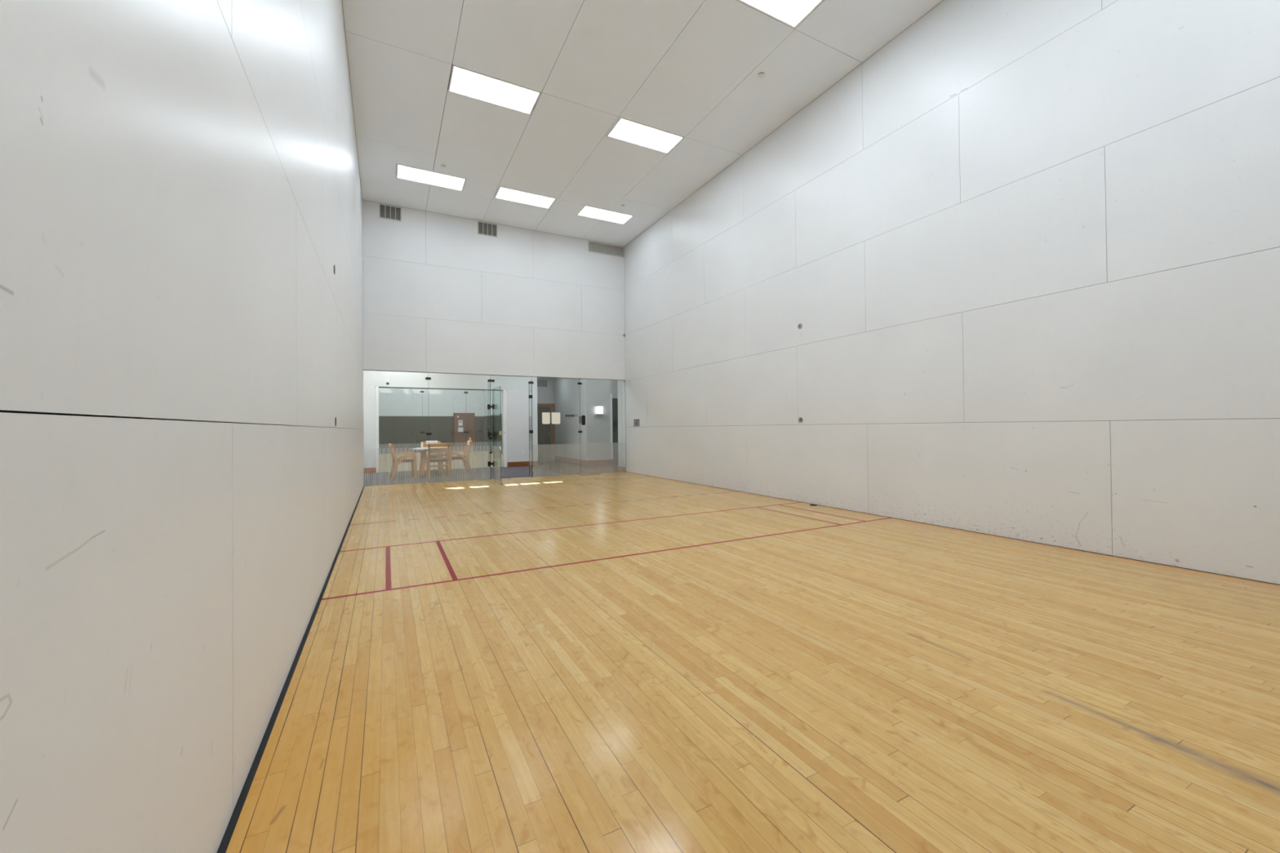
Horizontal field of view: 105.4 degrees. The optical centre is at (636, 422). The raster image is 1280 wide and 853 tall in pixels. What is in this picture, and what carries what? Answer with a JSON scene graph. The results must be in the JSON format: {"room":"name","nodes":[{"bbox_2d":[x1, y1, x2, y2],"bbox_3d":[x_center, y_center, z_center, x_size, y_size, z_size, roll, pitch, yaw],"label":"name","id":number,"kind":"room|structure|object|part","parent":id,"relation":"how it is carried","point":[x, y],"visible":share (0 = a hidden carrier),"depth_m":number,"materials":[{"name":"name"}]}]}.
{"room":"sports hall","nodes":[
{"label":"sports hall","id":0,"kind":"room"},
{"bbox_2d":[0,0,364,852],"bbox_3d":[-3.046,-1.783,4.820,0.150,6.158,12.362,0,-1,-27],"label":"wall","id":1,"kind":"structure","parent":0,"point":[181,341],"depth_m":1.04,"materials":[{"name":"white paint"}]},
{"bbox_2d":[217,486,364,852],"bbox_3d":[-2.915,1.276,4.746,0.052,0.056,12.192,0,-1,-27],"label":"trim","id":2,"kind":"structure","parent":1,"relation":"attached to","point":[225,841],"depth_m":1.90,"materials":[{"name":"black rubber"}]},
{"bbox_2d":[378,387,484,450],"bbox_3d":[-11.097,-1.472,25.344,6.400,6.008,0.150,0,-1,-27],"label":"wall","id":3,"kind":"structure","parent":0,"point":[400,410],"depth_m":25.30,"materials":[{"name":"white paint"}]},
{"bbox_2d":[378,444,426,453],"bbox_3d":[-11.916,1.325,24.774,4.100,0.420,0.040,0,-1,-27],"label":"trim","id":4,"kind":"structure","parent":3,"relation":"attached to","point":[419,445],"depth_m":24.72,"materials":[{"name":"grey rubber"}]},
{"bbox_2d":[453,413,475,450],"bbox_3d":[-9.231,0.497,26.127,1.080,2.050,0.109,0,-1,-27],"label":"door","id":5,"kind":"structure","parent":3,"relation":"in","point":[468,419],"depth_m":26.13,"materials":[{"name":"brown wood"}]},
{"bbox_2d":[458,420,462,426],"bbox_3d":[-9.409,0.013,26.044,0.210,0.300,0.005,0,-1,-27],"label":"notice","id":6,"kind":"object","parent":5,"relation":"attached to","point":[460,422],"visible":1,"depth_m":26.05,"materials":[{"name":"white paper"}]},
{"bbox_2d":[457,427,463,431],"bbox_3d":[-9.402,0.363,26.043,0.260,0.240,0.004,0,-1,-27],"label":"notice","id":7,"kind":"object","parent":5,"relation":"attached to","point":[460,429],"visible":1,"depth_m":26.04,"materials":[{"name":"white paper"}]},
{"bbox_2d":[363,370,537,467],"bbox_3d":[-5.383,-0.434,14.406,7.650,3.600,0.200,0,-1,-27],"label":"wall","id":8,"kind":"structure","parent":0,"point":[518,403],"depth_m":14.73,"materials":[{"name":"white paint"}]},
{"bbox_2d":[381,387,424,472],"bbox_3d":[-6.624,0.195,13.769,1.161,2.347,0.042,0,-1,-27],"label":"window","id":9,"kind":"structure","parent":8,"relation":"in","point":[422,432],"depth_m":13.76,"materials":[{"name":"clear glass"}]},
{"bbox_2d":[374,386,506,391],"bbox_3d":[-5.632,-0.994,14.283,3.580,0.022,0.206,0,-1,-27],"label":"trim","id":10,"kind":"structure","parent":8,"relation":"attached to","point":[375,386],"depth_m":14.14,"materials":[{"name":"grey plastic"}]},
{"bbox_2d":[375,386,506,472],"bbox_3d":[-5.615,0.181,14.261,3.540,2.372,0.230,0,-1,-27],"label":"trim","id":11,"kind":"structure","parent":8,"relation":"attached to","point":[504,392],"depth_m":14.95,"materials":[{"name":"paint"}]},
{"bbox_2d":[422,389,468,470],"bbox_3d":[-5.598,0.191,14.296,1.250,2.347,0.042,0,-1,-27],"label":"window","id":12,"kind":"structure","parent":8,"relation":"in","point":[462,444],"depth_m":14.40,"materials":[{"name":"clear glass"}]},
{"bbox_2d":[364,461,538,473],"bbox_3d":[-5.960,1.294,14.074,6.306,0.150,0.216,0,-1,-27],"label":"baseboard","id":13,"kind":"structure","parent":8,"relation":"attached to","point":[521,463],"depth_m":15.11,"materials":[{"name":"brown wood"}]},
{"bbox_2d":[468,395,502,468],"bbox_3d":[-4.612,0.186,14.800,1.069,2.347,0.012,0,-1,-27],"label":"window","id":14,"kind":"structure","parent":8,"relation":"in","point":[483,443],"depth_m":14.78,"materials":[{"name":"clear glass"}]},
{"bbox_2d":[484,390,502,453],"bbox_3d":[-5.862,-1.566,21.121,0.950,6.008,12.150,0,-1,-27],"label":"wall","id":15,"kind":"structure","parent":0,"point":[497,395],"depth_m":24.34,"materials":[{"name":"white paint"}]},
{"bbox_2d":[362,200,625,380],"bbox_3d":[-3.066,-2.958,11.677,6.132,3.668,0.160,0,-1,-27],"label":"wall","id":16,"kind":"structure","parent":0,"point":[442,295],"depth_m":11.35,"materials":[{"name":"white paint"}]},
{"bbox_2d":[378,203,401,222],"bbox_3d":[-5.285,-4.510,10.462,0.429,0.306,0.014,0,-1,-27],"label":"air vent","id":17,"kind":"object","parent":16,"relation":"in","point":[385,211],"visible":1,"depth_m":10.46,"materials":[{"name":"grey metal"}]},
{"bbox_2d":[363,369,431,486],"bbox_3d":[-5.128,0.105,10.494,1.310,2.433,0.036,0,-1,-27],"label":"window","id":18,"kind":"structure","parent":16,"relation":"in","point":[426,378],"depth_m":10.46,"materials":[{"name":"clear glass"}]},
{"bbox_2d":[429,372,490,482],"bbox_3d":[-4.003,0.099,11.072,1.329,2.433,0.012,0,-1,-27],"label":"window","id":19,"kind":"structure","parent":16,"relation":"in","point":[433,372],"depth_m":11.05,"materials":[{"name":"clear glass"}]},
{"bbox_2d":[487,378,494,479],"bbox_3d":[-3.453,0.146,11.491,0.162,2.337,0.294,0,-1,-27],"label":"window","id":20,"kind":"structure","parent":19,"relation":"attached to","point":[490,380],"depth_m":11.37,"materials":[{"name":"clear glass"}]},
{"bbox_2d":[492,386,501,481],"bbox_3d":[-3.165,0.252,11.023,0.040,2.093,0.803,0,-1,-28],"label":"door","id":21,"kind":"structure","parent":20,"relation":"attached to","point":[493,405],"depth_m":11.05,"materials":[{"name":"clear glass"}]},
{"bbox_2d":[477,221,497,237],"bbox_3d":[-3.484,-4.519,11.388,0.448,0.308,0.014,0,-1,-27],"label":"air vent","id":22,"kind":"object","parent":16,"relation":"in","point":[485,228],"visible":1,"depth_m":11.38,"materials":[{"name":"grey metal"}]},
{"bbox_2d":[370,369,622,380],"bbox_3d":[-3.017,-1.124,11.597,6.094,0.004,0.027,0,-1,-27],"label":"trim","id":23,"kind":"structure","parent":16,"relation":"attached to","point":[371,370],"depth_m":11.26,"materials":[{"name":"grey plastic"}]},
{"bbox_2d":[532,376,582,476],"bbox_3d":[-1.961,0.090,12.123,1.280,2.433,0.036,0,-1,-27],"label":"window","id":24,"kind":"structure","parent":16,"relation":"in","point":[580,431],"depth_m":12.12,"materials":[{"name":"clear glass"}]},
{"bbox_2d":[528,380,533,476],"bbox_3d":[-2.610,0.142,11.927,0.120,2.337,0.290,0,-1,-27],"label":"window","id":25,"kind":"structure","parent":24,"relation":"attached to","point":[529,382],"depth_m":11.84,"materials":[{"name":"clear glass"}]},
{"bbox_2d":[542,412,550,423],"bbox_3d":[-2.227,-0.113,11.982,0.199,0.285,0.001,0,-1,-27],"label":"paper sheet","id":26,"kind":"object","parent":24,"relation":"attached to","point":[545,415],"visible":1,"depth_m":11.98,"materials":[{"name":"beige paper"}]},
{"bbox_2d":[551,412,559,423],"bbox_3d":[-2.005,-0.114,12.096,0.224,0.285,0.001,0,-1,-27],"label":"paper sheet","id":27,"kind":"object","parent":24,"relation":"attached to","point":[555,415],"visible":1,"depth_m":12.10,"materials":[{"name":"beige paper"}]},
{"bbox_2d":[578,415,585,425],"bbox_3d":[-1.388,-0.065,12.409,0.137,0.260,0.095,0,-1,-27],"label":"door handle","id":28,"kind":"object","parent":24,"relation":"attached to","point":[583,417],"visible":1,"depth_m":12.38,"materials":[{"name":"black metal"}]},
{"bbox_2d":[580,378,626,474],"bbox_3d":[-0.869,0.085,12.684,1.280,2.433,0.012,0,-1,-27],"label":"window","id":29,"kind":"structure","parent":16,"relation":"in","point":[621,446],"depth_m":12.70,"materials":[{"name":"clear glass"}]},
{"bbox_2d":[587,240,623,257],"bbox_3d":[-0.797,-4.542,12.769,1.010,0.276,0.016,0,-1,-27],"label":"air vent","id":30,"kind":"object","parent":16,"relation":"in","point":[595,247],"visible":1,"depth_m":12.76,"materials":[{"name":"grey metal"}]},
{"bbox_2d":[377,471,617,485],"bbox_3d":[-2.996,1.343,11.603,6.074,0.062,0.020,0,-1,-27],"label":"trim","id":31,"kind":"structure","parent":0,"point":[616,472],"depth_m":11.61,"materials":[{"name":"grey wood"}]},
{"bbox_2d":[537,377,554,460],"bbox_3d":[-3.739,-0.163,18.087,1.660,3.100,0.150,0,-1,-27],"label":"wall","id":32,"kind":"structure","parent":0,"point":[544,395],"depth_m":18.22,"materials":[{"name":"grey paint"}]},
{"bbox_2d":[537,379,547,387],"bbox_3d":[-3.531,-1.465,18.121,0.446,0.296,0.014,0,-1,-27],"label":"air vent","id":33,"kind":"object","parent":32,"relation":"in","point":[540,383],"visible":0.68,"depth_m":18.13,"materials":[{"name":"grey metal"}]},
{"bbox_2d":[537,403,555,460],"bbox_3d":[-3.661,0.335,17.973,1.329,2.100,0.109,0,-1,-27],"label":"door","id":34,"kind":"structure","parent":32,"relation":"in","point":[546,432],"depth_m":18.12,"materials":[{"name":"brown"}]},
{"bbox_2d":[554,377,586,460],"bbox_3d":[-2.952,-0.436,16.556,1.660,3.600,3.300,0,-1,-27],"label":"wall","id":35,"kind":"structure","parent":0,"point":[568,394],"depth_m":16.75,"materials":[{"name":"grey paint"}]},
{"bbox_2d":[564,413,577,417],"bbox_3d":[-1.647,-0.186,12.325,0.330,0.068,0.030,0,-1,-27],"label":"wall bar","id":36,"kind":"object","parent":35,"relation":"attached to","point":[574,415],"visible":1,"depth_m":12.31,"materials":[{"name":"grey plastic"}]},
{"bbox_2d":[555,455,613,465],"bbox_3d":[-1.936,1.284,17.038,0.906,0.150,3.306,0,-1,-27],"label":"baseboard","id":37,"kind":"structure","parent":35,"relation":"attached to","point":[602,462],"depth_m":15.76,"materials":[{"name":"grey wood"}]},
{"bbox_2d":[586,379,617,460],"bbox_3d":[-0.384,-0.464,16.274,2.950,3.600,0.450,0,-1,-27],"label":"wall","id":38,"kind":"structure","parent":0,"point":[598,392],"depth_m":15.59,"materials":[{"name":"grey paint"}]},
{"bbox_2d":[595,405,603,414],"bbox_3d":[-1.182,-0.406,15.556,0.216,0.272,0.095,0,-1,-27],"label":"lamp","id":39,"kind":"object","parent":38,"relation":"attached to","point":[599,408],"visible":1,"depth_m":15.52,"materials":[{"name":"grey plastic"}]},
{"bbox_3d":[-1.178,-0.406,15.547,0.196,0.244,0.055,0,-1,-27],"label":"lamp shade","id":40,"kind":"part","parent":39,"relation":"part of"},
{"bbox_2d":[610,394,613,459],"bbox_3d":[-0.816,0.125,15.779,0.055,2.120,0.040,0,-1,-27],"label":"trim","id":41,"kind":"structure","parent":38,"relation":"attached to","point":[611,439],"depth_m":15.76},
{"bbox_2d":[612,398,617,463],"bbox_3d":[-0.426,0.261,16.275,0.930,2.150,0.089,0,-1,-27],"label":"door","id":42,"kind":"structure","parent":38,"relation":"in","point":[615,401],"depth_m":16.14,"materials":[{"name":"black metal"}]},
{"bbox_2d":[342,0,942,246],"bbox_3d":[-0.260,-4.806,6.203,6.296,0.060,12.392,0,-1,-27],"label":"ceiling","id":43,"kind":"structure","parent":0,"point":[690,69],"depth_m":6.97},
{"bbox_2d":[395,164,466,191],"bbox_3d":[-3.954,-4.731,9.391,1.204,0.053,0.546,0,-1,-27],"label":"ceiling light","id":44,"kind":"object","parent":43,"relation":"attached to","point":[403,172],"visible":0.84,"depth_m":9.39,"materials":[{"name":"white plastic"}]},
{"bbox_2d":[448,64,541,115],"bbox_3d":[-2.040,-4.774,6.999,1.195,0.053,0.565,0,-1,-27],"label":"ceiling light","id":45,"kind":"object","parent":43,"relation":"attached to","point":[464,82],"visible":0.94,"depth_m":6.98,"materials":[{"name":"white plastic"}]},
{"bbox_2d":[494,186,556,208],"bbox_3d":[-2.335,-4.738,10.239,1.173,0.053,0.533,0,-1,-27],"label":"ceiling light","id":46,"kind":"object","parent":43,"relation":"attached to","point":[504,193],"visible":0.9,"depth_m":10.23,"materials":[{"name":"white plastic"}]},
{"bbox_2d":[577,205,633,224],"bbox_3d":[-0.716,-4.745,11.101,1.183,0.053,0.526,0,-1,-27],"label":"ceiling light","id":47,"kind":"object","parent":43,"relation":"attached to","point":[586,211],"visible":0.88,"depth_m":11.10,"materials":[{"name":"white plastic"}]},
{"bbox_2d":[606,116,684,154],"bbox_3d":[0.148,-4.784,8.116,1.178,0.053,0.550,0,-1,-27],"label":"ceiling light","id":48,"kind":"object","parent":43,"relation":"attached to","point":[624,130],"visible":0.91,"depth_m":8.10,"materials":[{"name":"white plastic"}]},
{"bbox_2d":[757,72,764,77],"bbox_3d":[1.712,-4.783,6.705,0.088,0.014,0.088,0,-1,-27],"label":"cap","id":49,"kind":"object","parent":43,"relation":"attached to","point":[761,74],"visible":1,"depth_m":6.71,"materials":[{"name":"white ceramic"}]},
{"bbox_2d":[737,0,823,28],"bbox_3d":[1.529,-4.825,5.401,1.188,0.053,0.593,0,-1,-27],"label":"ceiling light","id":50,"kind":"object","parent":43,"relation":"attached to","point":[791,13],"visible":1,"depth_m":5.65,"materials":[{"name":"white plastic"}]},
{"bbox_2d":[225,450,1279,852],"bbox_3d":[-3.244,1.366,13.487,10.600,0.060,28.042,0,-1,-27],"label":"floor","id":51,"kind":"structure","parent":0,"point":[619,662],"depth_m":2.18,"materials":[{"name":"brown wood"}]},
{"bbox_2d":[387,443,417,479],"bbox_3d":[-5.736,0.927,11.954,0.602,0.848,0.502,0,-1,-33],"label":"dining chair","id":52,"kind":"object","parent":51,"relation":"on","point":[390,446],"visible":0.69,"depth_m":11.87,"materials":[{"name":"brown wood"}]},
{"bbox_3d":[-6.042,0.931,12.023,0.163,0.847,0.046,0,-1,-33],"label":"leg","id":53,"kind":"part","parent":52,"relation":"part of","materials":[{"name":"brown wood"}]},
{"bbox_3d":[-5.797,0.924,11.646,0.163,0.847,0.046,0,-1,-33],"label":"leg","id":54,"kind":"part","parent":52,"relation":"part of","materials":[{"name":"brown wood"}]},
{"bbox_3d":[-5.695,0.922,11.980,0.435,0.045,0.422,0,-1,-33],"label":"seat","id":55,"kind":"part","parent":52,"relation":"part of","materials":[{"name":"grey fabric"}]},
{"bbox_3d":[-5.647,1.049,12.277,0.076,0.599,0.046,0,-1,-33],"label":"leg","id":56,"kind":"part","parent":52,"relation":"part of","materials":[{"name":"brown wood"}]},
{"bbox_3d":[-5.402,1.043,11.900,0.076,0.599,0.046,0,-1,-33],"label":"leg","id":57,"kind":"part","parent":52,"relation":"part of","materials":[{"name":"brown wood"}]},
{"bbox_2d":[412,447,447,476],"bbox_3d":[-5.286,0.998,12.556,0.940,0.704,0.940,0,-1,-27],"label":"round table","id":58,"kind":"object","parent":51,"relation":"on","point":[420,447],"visible":0.41,"depth_m":12.26,"materials":[{"name":"laminate"}]},
{"bbox_3d":[-5.380,1.045,12.270,0.133,0.606,0.130,0,-1,-27],"label":"leg","id":59,"kind":"part","parent":58,"relation":"part of","materials":[{"name":"brown wood"}]},
{"bbox_3d":[-4.998,1.043,12.466,0.133,0.606,0.130,0,-1,-27],"label":"leg","id":60,"kind":"part","parent":58,"relation":"part of","materials":[{"name":"brown wood"}]},
{"bbox_2d":[421,441,440,457],"bbox_3d":[-5.556,0.938,13.212,0.502,0.848,0.602,0,-1,-27],"label":"dining chair","id":61,"kind":"object","parent":51,"relation":"on","point":[423,442],"visible":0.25,"depth_m":13.37,"materials":[{"name":"brown wood"}]},
{"bbox_2d":[426,440,437,444],"bbox_3d":[-5.663,0.546,13.476,0.295,0.097,0.078,0,-1,-27],"label":"towel","id":62,"kind":"object","parent":61,"relation":"on","point":[427,442],"visible":0.84,"depth_m":13.44,"materials":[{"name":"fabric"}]},
{"bbox_2d":[426,443,449,477],"bbox_3d":[-4.892,0.919,12.012,0.502,0.848,0.602,0,-1,-27],"label":"dining chair","id":63,"kind":"object","parent":51,"relation":"on","point":[429,445],"visible":0.7,"depth_m":11.82,"materials":[{"name":"brown wood"}]},
{"bbox_3d":[-5.205,1.043,12.131,0.046,0.599,0.076,0,-1,-27],"label":"leg","id":64,"kind":"part","parent":63,"relation":"part of","materials":[{"name":"brown wood"}]},
{"bbox_3d":[-4.992,0.917,11.714,0.046,0.847,0.163,0,-1,-27],"label":"leg","id":65,"kind":"part","parent":63,"relation":"part of","materials":[{"name":"brown wood"}]},
{"bbox_3d":[-4.771,0.512,11.773,0.496,0.042,0.026,0,-1,-27],"label":"rail","id":66,"kind":"part","parent":63,"relation":"part of","materials":[{"name":"brown wood"}]},
{"bbox_3d":[-4.591,0.915,11.920,0.046,0.847,0.163,0,-1,-27],"label":"leg","id":67,"kind":"part","parent":63,"relation":"part of","materials":[{"name":"brown wood"}]},
{"bbox_2d":[445,441,472,475],"bbox_3d":[-4.696,0.926,12.884,0.602,0.848,0.502,0,-1,-30],"label":"dining chair","id":68,"kind":"object","parent":51,"relation":"on","point":[470,442],"visible":0.55,"depth_m":12.77,"materials":[{"name":"brown wood"}]},
{"bbox_3d":[-4.798,1.043,12.563,0.076,0.599,0.046,0,-1,-30],"label":"leg","id":69,"kind":"part","parent":68,"relation":"part of","materials":[{"name":"brown wood"}]},
{"bbox_3d":[-4.619,0.928,13.189,0.163,0.847,0.046,0,-1,-30],"label":"leg","id":70,"kind":"part","parent":68,"relation":"part of","materials":[{"name":"brown wood"}]},
{"bbox_3d":[-4.393,0.922,12.800,0.163,0.847,0.046,0,-1,-30],"label":"leg","id":71,"kind":"part","parent":68,"relation":"part of","materials":[{"name":"brown wood"}]},
{"bbox_2d":[617,0,1279,584],"bbox_3d":[2.433,-1.806,7.823,0.150,6.158,12.692,0,-1,-27],"label":"wall","id":72,"kind":"structure","parent":0,"point":[1025,254],"depth_m":5.01,"materials":[{"name":"white paint"}]},
{"bbox_2d":[633,418,639,426],"bbox_3d":[-0.006,-0.007,12.406,0.010,0.176,0.320,0,-1,-27],"label":"recessed wall box","id":73,"kind":"object","parent":72,"relation":"attached to","point":[636,422],"visible":1,"depth_m":12.40,"materials":[{"name":"metal"}]},
{"bbox_3d":[-0.003,-0.005,12.407,0.003,0.156,0.296,0,-1,-27],"label":"door","id":74,"kind":"part","parent":73,"relation":"part of","materials":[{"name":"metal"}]},
{"bbox_2d":[798,417,802,422],"bbox_3d":[2.520,-0.043,7.500,0.005,0.084,0.084,0,-1,-27],"label":"plug","id":75,"kind":"object","parent":72,"relation":"attached to","point":[800,420],"visible":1,"depth_m":7.50,"materials":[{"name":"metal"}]},
{"bbox_2d":[628,471,1279,585],"bbox_3d":[2.507,1.218,7.535,0.006,0.004,12.192,0,-1,-27],"label":"trim","id":76,"kind":"structure","parent":72,"relation":"attached to","point":[628,472],"depth_m":4.74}
]}

